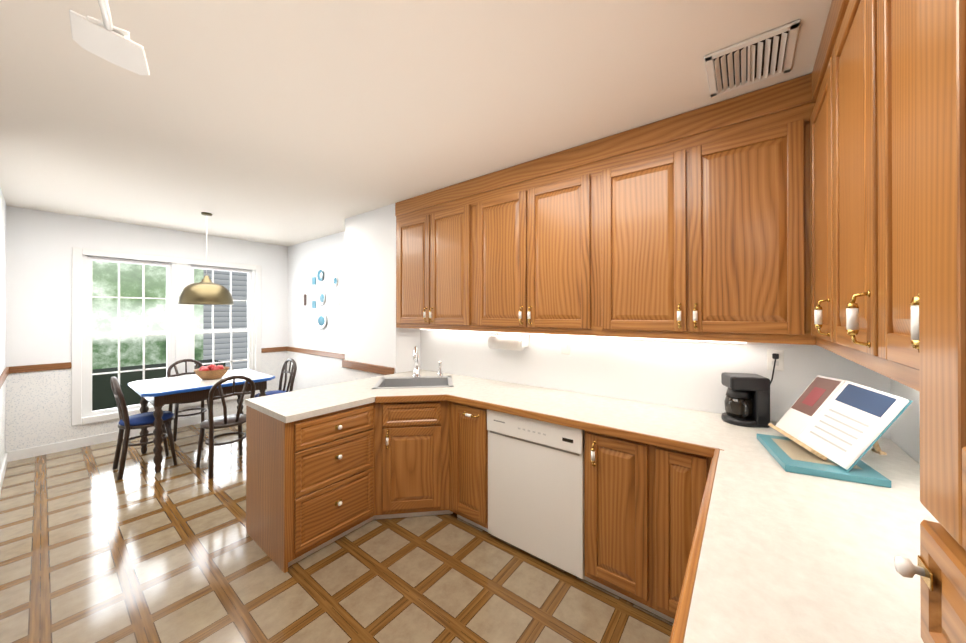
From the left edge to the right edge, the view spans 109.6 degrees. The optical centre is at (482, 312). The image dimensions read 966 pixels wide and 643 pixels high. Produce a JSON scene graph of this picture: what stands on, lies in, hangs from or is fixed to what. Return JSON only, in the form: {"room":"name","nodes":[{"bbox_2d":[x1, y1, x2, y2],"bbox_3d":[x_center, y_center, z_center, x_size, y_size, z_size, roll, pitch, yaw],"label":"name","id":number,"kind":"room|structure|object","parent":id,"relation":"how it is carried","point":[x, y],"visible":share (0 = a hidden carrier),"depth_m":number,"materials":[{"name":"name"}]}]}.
{"room":"kitchen","nodes":[
{"label":"kitchen","id":0,"kind":"room"},
{"bbox_2d":[0,188,5,470],"bbox_3d":[-4.049,0.218,2.769,2.320,2.600,0.120,0,0,38],"label":"wall","id":1,"kind":"structure","parent":0,"point":[2,312],"depth_m":3.18,"materials":[{"name":"paint"}]},
{"bbox_2d":[0,452,8,492],"bbox_3d":[-3.949,1.468,2.772,2.170,0.100,0.014,0,0,38],"label":"baseboard","id":2,"kind":"structure","parent":1,"relation":"attached to","point":[6,457],"depth_m":3.16,"materials":[{"name":"white paint"}]},
{"bbox_2d":[0,367,10,388],"bbox_3d":[-3.959,0.588,2.786,2.200,0.070,0.020,0,0,38],"label":"trim","id":3,"kind":"structure","parent":1,"relation":"attached to","point":[7,370],"depth_m":3.12,"materials":[{"name":"brown wood"}]},
{"bbox_2d":[5,206,287,451],"bbox_3d":[-4.065,0.224,4.549,0.120,2.600,2.680,0,0,38],"label":"wall","id":4,"kind":"structure","parent":0,"point":[40,244],"depth_m":3.72,"materials":[{"name":"paint"}]},
{"bbox_2d":[11,362,71,372],"bbox_3d":[-4.689,0.590,3.625,0.020,0.070,0.395,0,0,38],"label":"trim","id":5,"kind":"structure","parent":4,"relation":"attached to","point":[55,366],"depth_m":3.61,"materials":[{"name":"brown wood"}]},
{"bbox_2d":[9,407,245,461],"bbox_3d":[-4.012,1.474,4.504,0.014,0.100,2.680,0,0,38],"label":"baseboard","id":6,"kind":"structure","parent":4,"relation":"attached to","point":[15,455],"depth_m":3.86,"materials":[{"name":"white paint"}]},
{"bbox_2d":[71,247,261,425],"bbox_3d":[-4.033,0.274,4.549,0.130,1.990,1.870,0,0,38],"label":"window","id":7,"kind":"structure","parent":4,"relation":"in","point":[180,332],"depth_m":4.34,"materials":[{"name":"white paint"}]},
{"bbox_2d":[261,347,285,352],"bbox_3d":[-3.321,0.596,5.397,0.020,0.070,0.345,0,0,38],"label":"trim","id":8,"kind":"structure","parent":4,"relation":"attached to","point":[275,349],"depth_m":5.39,"materials":[{"name":"brown wood"}]},
{"bbox_2d":[0,423,672,642],"bbox_3d":[-1.831,1.556,2.038,6.720,0.080,4.160,0,0,38],"label":"floor","id":9,"kind":"structure","parent":0,"point":[93,549],"depth_m":1.96,"materials":[{"name":"tile"}]},
{"bbox_2d":[110,376,176,479],"bbox_3d":[-3.326,1.062,3.343,0.400,0.920,0.443,0,0,38],"label":"chair","id":10,"kind":"object","parent":9,"relation":"on","point":[127,423],"visible":0.94,"depth_m":3.24,"materials":[{"name":"brown wood"}]},
{"bbox_2d":[167,359,207,441],"bbox_3d":[-3.674,1.065,4.270,0.443,0.920,0.400,0,0,38],"label":"chair","id":11,"kind":"object","parent":9,"relation":"on","point":[176,408],"visible":0.56,"depth_m":4.27,"materials":[{"name":"brown wood"}]},
{"bbox_2d":[128,369,274,472],"bbox_3d":[-3.099,1.134,3.801,0.960,0.775,1.120,0,0,38],"label":"dining table","id":12,"kind":"object","parent":9,"relation":"on","point":[158,394],"visible":0.71,"depth_m":3.50,"materials":[{"name":"blue wood"}]},
{"bbox_2d":[194,364,229,379],"bbox_3d":[-3.037,0.666,3.817,0.320,0.158,0.320,0,0,38],"label":"fruit basket","id":13,"kind":"object","parent":12,"relation":"on","point":[211,372],"visible":1,"depth_m":3.75,"materials":[{"name":"wicker"}]},
{"bbox_2d":[196,375,255,478],"bbox_3d":[-2.528,1.062,3.360,0.443,0.920,0.400,0,0,38],"label":"chair","id":14,"kind":"object","parent":9,"relation":"on","point":[211,423],"visible":0.88,"depth_m":3.25,"materials":[{"name":"brown wood"}]},
{"bbox_2d":[255,358,296,397],"bbox_3d":[-2.651,1.065,4.316,0.400,0.920,0.443,0,0,38],"label":"chair","id":15,"kind":"object","parent":9,"relation":"on","point":[292,373],"visible":0.4,"depth_m":4.40,"materials":[{"name":"brown wood"}]},
{"bbox_2d":[245,0,965,642],"bbox_3d":[-0.189,0.216,1.560,3.285,2.597,2.673,0,0,38],"label":"kitchen cabinets","id":16,"kind":"object","parent":9,"relation":"on","point":[823,204],"visible":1,"depth_m":1.68,"materials":[{"name":"brown wood"}]},
{"bbox_2d":[372,376,453,388],"bbox_3d":[-0.584,0.677,2.936,0.782,0.156,0.782,0,0,38],"label":"sink","id":17,"kind":"object","parent":16,"relation":"in","point":[388,382],"depth_m":3.08,"materials":[{"name":"silver metal"}]},
{"bbox_2d":[413,346,442,377],"bbox_3d":[-0.552,0.449,3.081,0.228,0.297,0.370,0,0,38],"label":"faucet","id":18,"kind":"object","parent":16,"relation":"on","point":[416,374],"depth_m":3.12,"materials":[{"name":"silver metal"}]},
{"bbox_2d":[487,409,584,578],"bbox_3d":[0.456,1.066,2.302,0.660,0.842,0.564,0,0,38],"label":"dishwasher","id":19,"kind":"object","parent":16,"relation":"in","point":[536,468],"depth_m":2.06,"materials":[{"name":"white metal"}]},
{"bbox_2d":[421,329,745,342],"bbox_3d":[0.413,0.165,2.692,2.640,0.020,0.050,0,0,38],"label":"light","id":20,"kind":"object","parent":16,"relation":"attached to","point":[421,329],"depth_m":2.33,"materials":[{"name":"white plastic"}]},
{"bbox_2d":[245,369,938,642],"bbox_3d":[0.092,0.622,1.916,3.277,0.042,1.763,0,0,38],"label":"countertop","id":21,"kind":"structure","parent":16,"relation":"on","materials":[{"name":"laminate"}]},
{"bbox_2d":[721,353,778,427],"bbox_3d":[1.438,0.413,1.838,0.251,0.375,0.226,0,0,38],"label":"coffee maker","id":22,"kind":"object","parent":16,"relation":"on","point":[747,401],"visible":0.98,"depth_m":1.80,"materials":[{"name":"black plastic"}]},
{"bbox_2d":[757,375,912,487],"bbox_3d":[1.415,0.442,1.429,0.415,0.314,0.584,0,0,38],"label":"cookbook stand","id":23,"kind":"object","parent":16,"relation":"on","point":[831,428],"visible":1,"depth_m":1.32,"materials":[{"name":"teal"}]},
{"bbox_2d":[345,203,419,381],"bbox_3d":[-1.131,0.221,3.776,0.930,2.600,0.319,0,0,38],"label":"wall","id":24,"kind":"structure","parent":0,"point":[374,335],"depth_m":3.60,"materials":[{"name":"paint"}]},
{"bbox_2d":[0,0,831,246],"bbox_3d":[-1.831,-1.124,2.047,6.720,0.080,4.160,0,0,38],"label":"ceiling","id":25,"kind":"structure","parent":0,"point":[287,123],"depth_m":1.71,"materials":[{"name":"beige paint"}]},
{"bbox_2d":[69,0,149,74],"bbox_3d":[-0.817,-0.900,0.632,1.071,0.373,1.134,0,0,38],"label":"fan","id":26,"kind":"object","parent":25,"relation":"hanging from","point":[106,39],"visible":1,"depth_m":0.98,"materials":[{"name":"white"}]},
{"bbox_2d":[177,212,233,304],"bbox_3d":[-3.016,-0.580,3.717,0.484,0.993,0.484,0,0,38],"label":"pendant lamp","id":27,"kind":"object","parent":25,"relation":"hanging from","point":[206,290],"visible":1,"depth_m":3.58,"materials":[{"name":"gold metal"}]},
{"bbox_2d":[704,19,800,96],"bbox_3d":[1.155,-1.073,1.480,0.300,0.022,0.330,0,0,38],"label":"ceiling vent","id":28,"kind":"object","parent":25,"relation":"in","point":[763,56],"visible":0.96,"depth_m":1.45,"materials":[{"name":"white metal"}]},
{"bbox_2d":[287,231,890,438],"bbox_3d":[-0.597,0.221,3.642,6.720,2.600,0.120,0,0,38],"label":"wall","id":29,"kind":"structure","parent":0,"point":[681,374],"depth_m":2.53,"materials":[{"name":"paint"}]},
{"bbox_2d":[286,346,344,358],"bbox_3d":[-2.306,0.594,4.871,2.270,0.070,0.020,0,0,38],"label":"trim","id":30,"kind":"structure","parent":29,"relation":"attached to","point":[306,351],"depth_m":4.94,"materials":[{"name":"brown wood"}]},
{"bbox_2d":[312,270,322,284],"bbox_3d":[-2.383,-0.499,4.927,0.292,0.193,0.026,0,0,38],"label":"decorative plates","id":31,"kind":"object","parent":29,"relation":"attached to","point":[320,273],"depth_m":4.91,"materials":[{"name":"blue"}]},
{"bbox_2d":[312,291,324,307],"bbox_3d":[-2.360,-0.181,4.909,0.347,0.228,0.026,0,0,38],"label":"decorative plates","id":32,"kind":"object","parent":29,"relation":"attached to","point":[320,297],"depth_m":4.89,"materials":[{"name":"white"}]},
{"bbox_2d":[314,312,325,329],"bbox_3d":[-2.324,0.127,4.880,0.315,0.243,0.026,0,0,38],"label":"decorative plates","id":33,"kind":"object","parent":29,"relation":"attached to","point":[320,320],"depth_m":4.89,"materials":[{"name":"white"}]},
{"bbox_2d":[331,275,336,285],"bbox_3d":[-2.022,-0.429,4.648,0.130,0.139,0.026,0,0,38],"label":"decorative plates","id":34,"kind":"object","parent":29,"relation":"attached to","point":[334,279],"depth_m":4.66,"materials":[{"name":"white"}]},
{"bbox_2d":[342,359,393,374],"bbox_3d":[-1.251,0.593,3.652,0.930,0.085,0.030,0,0,38],"label":"trim","id":35,"kind":"structure","parent":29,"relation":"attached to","point":[373,368],"depth_m":3.60,"materials":[{"name":"brown wood"}]},
{"bbox_2d":[488,333,529,350],"bbox_3d":[0.201,0.248,2.858,0.354,0.133,0.139,0,0,38],"label":"paper towel","id":36,"kind":"object","parent":29,"relation":"attached to","point":[517,343],"visible":0.94,"depth_m":2.80,"materials":[{"name":"white paper"}]},
{"bbox_2d":[767,349,783,370],"bbox_3d":[1.600,0.263,1.864,0.070,0.115,0.008,0,0,38],"label":"outlet","id":37,"kind":"object","parent":29,"relation":"attached to","point":[779,365],"visible":0.9,"depth_m":1.86,"materials":[{"name":"white plastic"}]},
{"bbox_2d":[890,378,919,464],"bbox_3d":[0.782,0.209,0.027,0.120,2.600,3.920,0,0,38],"label":"wall","id":38,"kind":"structure","parent":0,"point":[905,431],"depth_m":1.44,"materials":[{"name":"white paint"}]},
{"label":"outside","id":39,"kind":"structure","parent":0,"visible":0},
{"bbox_2d":[92,359,225,410],"bbox_3d":[-7.222,1.479,6.248,6.800,1.300,19.000,0,0,38],"label":"ground","id":40,"kind":"structure","parent":39,"point":[103,397],"depth_m":4.68,"materials":[{"name":"green"}]},
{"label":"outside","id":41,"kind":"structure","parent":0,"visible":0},
{"bbox_2d":[92,260,203,368],"bbox_3d":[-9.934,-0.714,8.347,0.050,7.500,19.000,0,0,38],"label":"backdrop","id":42,"kind":"structure","parent":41,"point":[104,310],"depth_m":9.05,"materials":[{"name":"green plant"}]},
{"bbox_2d":[203,269,247,370],"bbox_3d":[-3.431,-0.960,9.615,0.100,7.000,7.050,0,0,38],"label":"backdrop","id":43,"kind":"structure","parent":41,"point":[222,347],"depth_m":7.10,"materials":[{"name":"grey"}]}
]}

